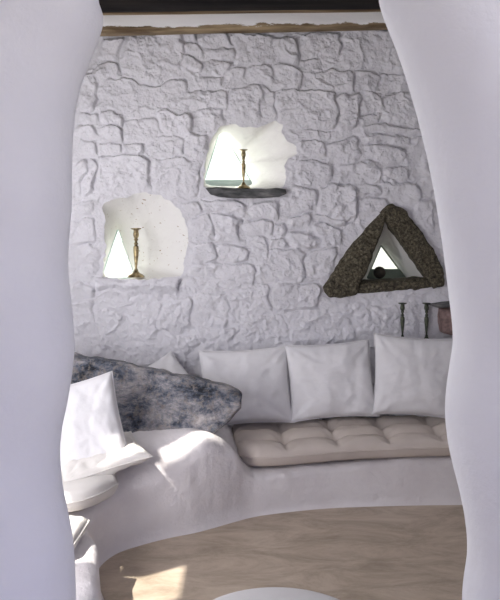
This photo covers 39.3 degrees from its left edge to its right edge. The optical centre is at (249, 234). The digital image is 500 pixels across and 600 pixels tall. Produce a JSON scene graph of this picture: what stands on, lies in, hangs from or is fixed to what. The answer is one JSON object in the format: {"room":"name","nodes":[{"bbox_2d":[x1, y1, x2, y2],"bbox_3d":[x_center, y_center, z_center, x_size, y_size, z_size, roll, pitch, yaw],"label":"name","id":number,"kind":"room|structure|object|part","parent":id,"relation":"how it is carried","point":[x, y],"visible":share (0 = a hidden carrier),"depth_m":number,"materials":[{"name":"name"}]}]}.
{"room":"traditional dwelling","nodes":[
{"label":"traditional dwelling","id":0,"kind":"room"},
{"bbox_2d":[0,0,499,599],"bbox_3d":[0.675,0.455,1.921,5.250,2.537,0.418,0,0,0],"label":"wall","id":1,"kind":"structure","parent":0,"point":[448,51],"depth_m":1.81,"materials":[{"name":"white paint"}]},
{"bbox_2d":[68,30,452,419],"bbox_3d":[0.061,-0.082,4.843,3.033,2.789,0.114,0,0,0],"label":"wall","id":2,"kind":"structure","parent":0,"point":[150,108],"depth_m":4.83,"materials":[{"name":"stone"}]},
{"bbox_2d":[102,192,187,279],"bbox_3d":[-0.788,0.026,5.075,0.723,0.643,0.510,0,0,0],"label":"wall niche","id":3,"kind":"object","parent":2,"relation":"in","point":[162,242],"depth_m":4.98,"materials":[{"name":"white paint"}]},
{"bbox_3d":[-0.999,0.133,5.315,0.301,0.428,0.030,0,0,0],"label":"frame","id":4,"kind":"part","parent":3,"relation":"part of","materials":[{"name":"white"}]},
{"bbox_2d":[128,228,144,277],"bbox_3d":[-0.796,0.123,4.890,0.112,0.343,0.112,0,0,0],"label":"candlestick","id":5,"kind":"object","parent":3,"relation":"on","point":[135,274],"visible":1,"depth_m":4.88,"materials":[{"name":"gold metal"}]},
{"bbox_3d":[-0.796,0.134,4.890,0.039,0.224,0.039,0,0,0],"label":"stem","id":6,"kind":"part","parent":5,"relation":"part of","materials":[{"name":"gold metal"}]},
{"bbox_2d":[131,228,140,237],"bbox_3d":[-0.796,-0.012,4.890,0.074,0.072,0.074,0,0,0],"label":"socket","id":7,"kind":"object","parent":5,"relation":"attached to","point":[135,234],"depth_m":4.87,"materials":[{"name":"gold metal"}]},
{"bbox_2d":[100,12,387,35],"bbox_3d":[0.320,-1.461,4.723,3.960,0.241,0.144,0,0,0],"label":"painted timber","id":8,"kind":"object","parent":2,"relation":"attached to","point":[113,25],"visible":0.33,"depth_m":4.66,"materials":[{"name":"white paint"}]},
{"bbox_2d":[103,9,380,14],"bbox_3d":[0.320,-1.496,4.618,3.960,0.098,0.068,0,0,0],"label":"batten","id":9,"kind":"object","parent":8,"relation":"attached to","point":[360,10],"visible":0.14,"depth_m":4.61,"materials":[{"name":"brown wood"}]},
{"bbox_2d":[206,187,286,198],"bbox_3d":[-0.028,-0.291,4.908,0.558,0.078,0.284,0,0,0],"label":"shelf","id":10,"kind":"object","parent":2,"relation":"attached to","point":[236,193],"visible":0.92,"depth_m":4.78,"materials":[{"name":"grey stone"}]},
{"bbox_2d":[237,149,249,188],"bbox_3d":[-0.045,-0.460,4.880,0.100,0.274,0.100,0,0,0],"label":"candlestick","id":11,"kind":"object","parent":10,"relation":"on","point":[243,185],"visible":1,"depth_m":4.87,"materials":[{"name":"gold metal"}]},
{"bbox_3d":[-0.045,-0.451,4.880,0.031,0.179,0.031,0,0,0],"label":"stem","id":12,"kind":"part","parent":11,"relation":"part of","materials":[{"name":"gold metal"}]},
{"bbox_2d":[239,149,247,157],"bbox_3d":[-0.045,-0.568,4.880,0.059,0.058,0.059,0,0,0],"label":"socket","id":13,"kind":"object","parent":11,"relation":"attached to","point":[243,154],"depth_m":4.87,"materials":[{"name":"gold metal"}]},
{"bbox_2d":[203,121,296,188],"bbox_3d":[-0.027,-0.576,5.082,0.704,0.523,0.495,0,0,0],"label":"window","id":14,"kind":"structure","parent":2,"relation":"in","point":[268,151],"depth_m":5.01,"materials":[{"name":"paint"}]},
{"bbox_3d":[-0.166,-0.598,5.309,0.426,0.479,0.042,0,0,0],"label":"frame","id":15,"kind":"part","parent":14,"relation":"part of","materials":[{"name":"white"}]},
{"bbox_2d":[323,204,444,297],"bbox_3d":[0.922,0.109,4.941,0.835,0.652,0.337,0,0,0],"label":"window surround","id":16,"kind":"object","parent":2,"relation":"attached to","point":[346,280],"visible":0.99,"depth_m":4.79,"materials":[{"name":"brown stone"}]},
{"bbox_2d":[373,266,385,278],"bbox_3d":[0.928,0.269,5.020,0.088,0.088,0.088,0,0,0],"label":"ball","id":17,"kind":"object","parent":16,"relation":"on","point":[379,272],"visible":1,"depth_m":4.99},
{"bbox_2d":[362,223,422,279],"bbox_3d":[1.000,0.121,5.079,0.542,0.464,0.503,0,0,0],"label":"window","id":18,"kind":"structure","parent":16,"relation":"in","point":[387,241],"depth_m":5.15,"materials":[{"name":"paint"}]},
{"bbox_3d":[1.034,0.196,5.309,0.345,0.295,0.042,0,0,0],"label":"frame","id":19,"kind":"part","parent":18,"relation":"part of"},
{"bbox_3d":[1.007,0.350,4.957,0.547,0.109,0.306,0,0,0],"label":"sill stone","id":20,"kind":"part","parent":16,"relation":"part of","materials":[{"name":"brown stone"}]},
{"bbox_2d":[429,301,449,307],"bbox_3d":[1.367,0.475,4.854,0.274,0.049,0.152,0,0,0],"label":"lintel","id":21,"kind":"object","parent":2,"relation":"attached to","point":[445,304],"visible":0.45,"depth_m":4.80,"materials":[{"name":"grey stone"}]},
{"bbox_2d":[438,307,452,334],"bbox_3d":[1.413,0.602,4.867,0.200,0.200,0.125,0,0,0],"label":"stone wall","id":22,"kind":"structure","parent":2,"relation":"attached to","point":[444,314],"depth_m":4.82,"materials":[{"name":"red stone"}]},
{"bbox_2d":[99,505,466,599],"bbox_3d":[0.325,1.680,3.575,4.350,0.120,3.650,0,0,0],"label":"floor","id":23,"kind":"structure","parent":0,"point":[378,552],"depth_m":3.49,"materials":[{"name":"beige wood"}]},
{"bbox_2d":[69,424,461,599],"bbox_3d":[0.325,1.364,3.560,4.032,0.513,2.542,0,0,0],"label":"bench","id":24,"kind":"object","parent":23,"relation":"on","point":[194,480],"visible":0.55,"depth_m":3.93,"materials":[{"name":"paint"}]},
{"bbox_2d":[69,515,89,548],"bbox_3d":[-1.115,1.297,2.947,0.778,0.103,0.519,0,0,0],"label":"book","id":25,"kind":"object","parent":24,"relation":"on","point":[79,524],"visible":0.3,"depth_m":3.07,"materials":[{"name":"white paper"}]},
{"bbox_2d":[61,473,118,511],"bbox_3d":[-1.110,1.261,3.552,0.889,0.118,0.712,0,0,0],"label":"seat cushion","id":26,"kind":"object","parent":24,"relation":"on","point":[86,492],"visible":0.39,"depth_m":3.40,"materials":[{"name":"beige fabric"}]},
{"bbox_2d":[60,371,126,466],"bbox_3d":[-0.907,1.026,3.713,0.564,0.558,0.262,0,0,-9],"label":"pillow","id":27,"kind":"object","parent":26,"relation":"on","point":[92,425],"visible":0.54,"depth_m":3.67,"materials":[{"name":"white fabric"}]},
{"bbox_2d":[61,431,152,480],"bbox_3d":[-0.800,1.180,3.720,0.462,0.152,0.424,0,0,-24],"label":"pillow","id":28,"kind":"object","parent":26,"relation":"on","point":[109,463],"visible":0.61,"depth_m":3.57,"materials":[{"name":"beige fabric"}]},
{"bbox_2d":[71,352,241,433],"bbox_3d":[-0.662,0.973,4.144,1.239,0.542,0.235,0,0,7],"label":"rock slab","id":29,"kind":"object","parent":24,"relation":"on","point":[148,398],"visible":0.51,"depth_m":4.08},
{"bbox_2d":[148,351,188,374],"bbox_3d":[-0.579,1.046,4.550,0.592,0.505,0.419,0,0,-29],"label":"pillow","id":30,"kind":"object","parent":24,"relation":"on","point":[169,362],"visible":0.1,"depth_m":4.67,"materials":[{"name":"white fabric"}]},
{"bbox_2d":[232,415,450,466],"bbox_3d":[0.839,1.270,4.399,1.948,0.197,0.638,0,0,0],"label":"seat cushion","id":31,"kind":"object","parent":24,"relation":"on","point":[336,438],"visible":0.72,"depth_m":4.23,"materials":[{"name":"beige fabric"}]},
{"bbox_2d":[198,346,294,424],"bbox_3d":[-0.026,0.988,4.567,0.628,0.509,0.263,0,0,-2],"label":"pillow","id":32,"kind":"object","parent":31,"relation":"on","point":[261,375],"visible":0.75,"depth_m":4.52,"materials":[{"name":"white fabric"}]},
{"bbox_2d":[284,339,379,422],"bbox_3d":[0.530,0.949,4.572,0.605,0.511,0.262,0,0,-1],"label":"pillow","id":33,"kind":"object","parent":31,"relation":"on","point":[327,380],"visible":0.97,"depth_m":4.50,"materials":[{"name":"white fabric"}]},
{"bbox_2d":[371,333,452,417],"bbox_3d":[1.076,0.914,4.535,0.585,0.546,0.252,0,0,6],"label":"pillow","id":34,"kind":"object","parent":31,"relation":"on","point":[411,374],"visible":0.84,"depth_m":4.47,"materials":[{"name":"white fabric"}]},
{"bbox_2d":[213,587,338,599],"bbox_3d":[0.095,1.470,2.295,0.690,0.300,0.690,0,0,0],"label":"round table","id":35,"kind":"object","parent":23,"relation":"on","point":[266,593],"visible":1,"depth_m":2.56,"materials":[{"name":"paint"}]},
{"bbox_3d":[0.300,-0.130,5.100,4.600,3.700,0.500,0,0,0],"label":"wall","id":36,"kind":"structure","parent":0,"visible":0},
{"bbox_2d":[389,414,426,416],"bbox_3d":[1.431,1.034,4.759,0.938,0.632,0.209,0,0,0],"label":"trim","id":37,"kind":"structure","parent":36,"relation":"attached to","point":[389,414],"depth_m":4.66,"materials":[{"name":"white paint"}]},
{"bbox_2d":[398,303,406,336],"bbox_3d":[1.028,0.588,4.720,0.075,0.261,0.075,0,0,0],"label":"candlestick","id":38,"kind":"object","parent":37,"relation":"on","point":[402,307],"visible":0.87,"depth_m":4.71,"materials":[{"name":"green metal"}]},
{"bbox_3d":[1.028,0.596,4.720,0.029,0.170,0.030,0,0,0],"label":"stem","id":39,"kind":"part","parent":38,"relation":"part of","materials":[{"name":"green metal"}]},
{"bbox_2d":[398,303,406,310],"bbox_3d":[1.028,0.485,4.720,0.057,0.055,0.057,0,0,0],"label":"socket","id":40,"kind":"object","parent":38,"relation":"attached to","point":[402,307],"depth_m":4.71,"materials":[{"name":"green metal"}]},
{"bbox_2d":[422,303,430,338],"bbox_3d":[1.190,0.588,4.720,0.075,0.261,0.075,0,0,-23],"label":"candlestick","id":41,"kind":"object","parent":37,"relation":"on","point":[426,307],"visible":0.88,"depth_m":4.71,"materials":[{"name":"green metal"}]},
{"bbox_3d":[1.190,0.596,4.720,0.029,0.170,0.030,0,0,-23],"label":"stem","id":42,"kind":"part","parent":41,"relation":"part of","materials":[{"name":"green metal"}]},
{"bbox_2d":[422,303,430,310],"bbox_3d":[1.190,0.485,4.720,0.057,0.055,0.057,0,0,-23],"label":"socket","id":43,"kind":"object","parent":41,"relation":"attached to","point":[426,307],"depth_m":4.71,"materials":[{"name":"green metal"}]},
{"bbox_3d":[-1.760,-0.080,3.400,0.120,3.600,3.000,0,0,0],"label":"wall","id":44,"kind":"structure","parent":0,"visible":0},
{"bbox_2d":[99,0,379,12],"bbox_3d":[0.310,-1.578,4.470,3.980,0.289,0.226,0,0,0],"label":"ceiling beam","id":45,"kind":"structure","parent":44,"relation":"attached to","point":[107,6],"depth_m":4.43,"materials":[{"name":"brown wood"}]},
{"label":"outside","id":46,"kind":"structure","parent":0,"visible":0},
{"bbox_2d":[104,241,396,279],"bbox_3d":[0.000,2.070,80.000,240.000,0.300,280.000,0,0,0],"label":"ground","id":47,"kind":"structure","parent":46,"point":[118,265],"depth_m":48.87,"materials":[{"name":"white"}]}
]}

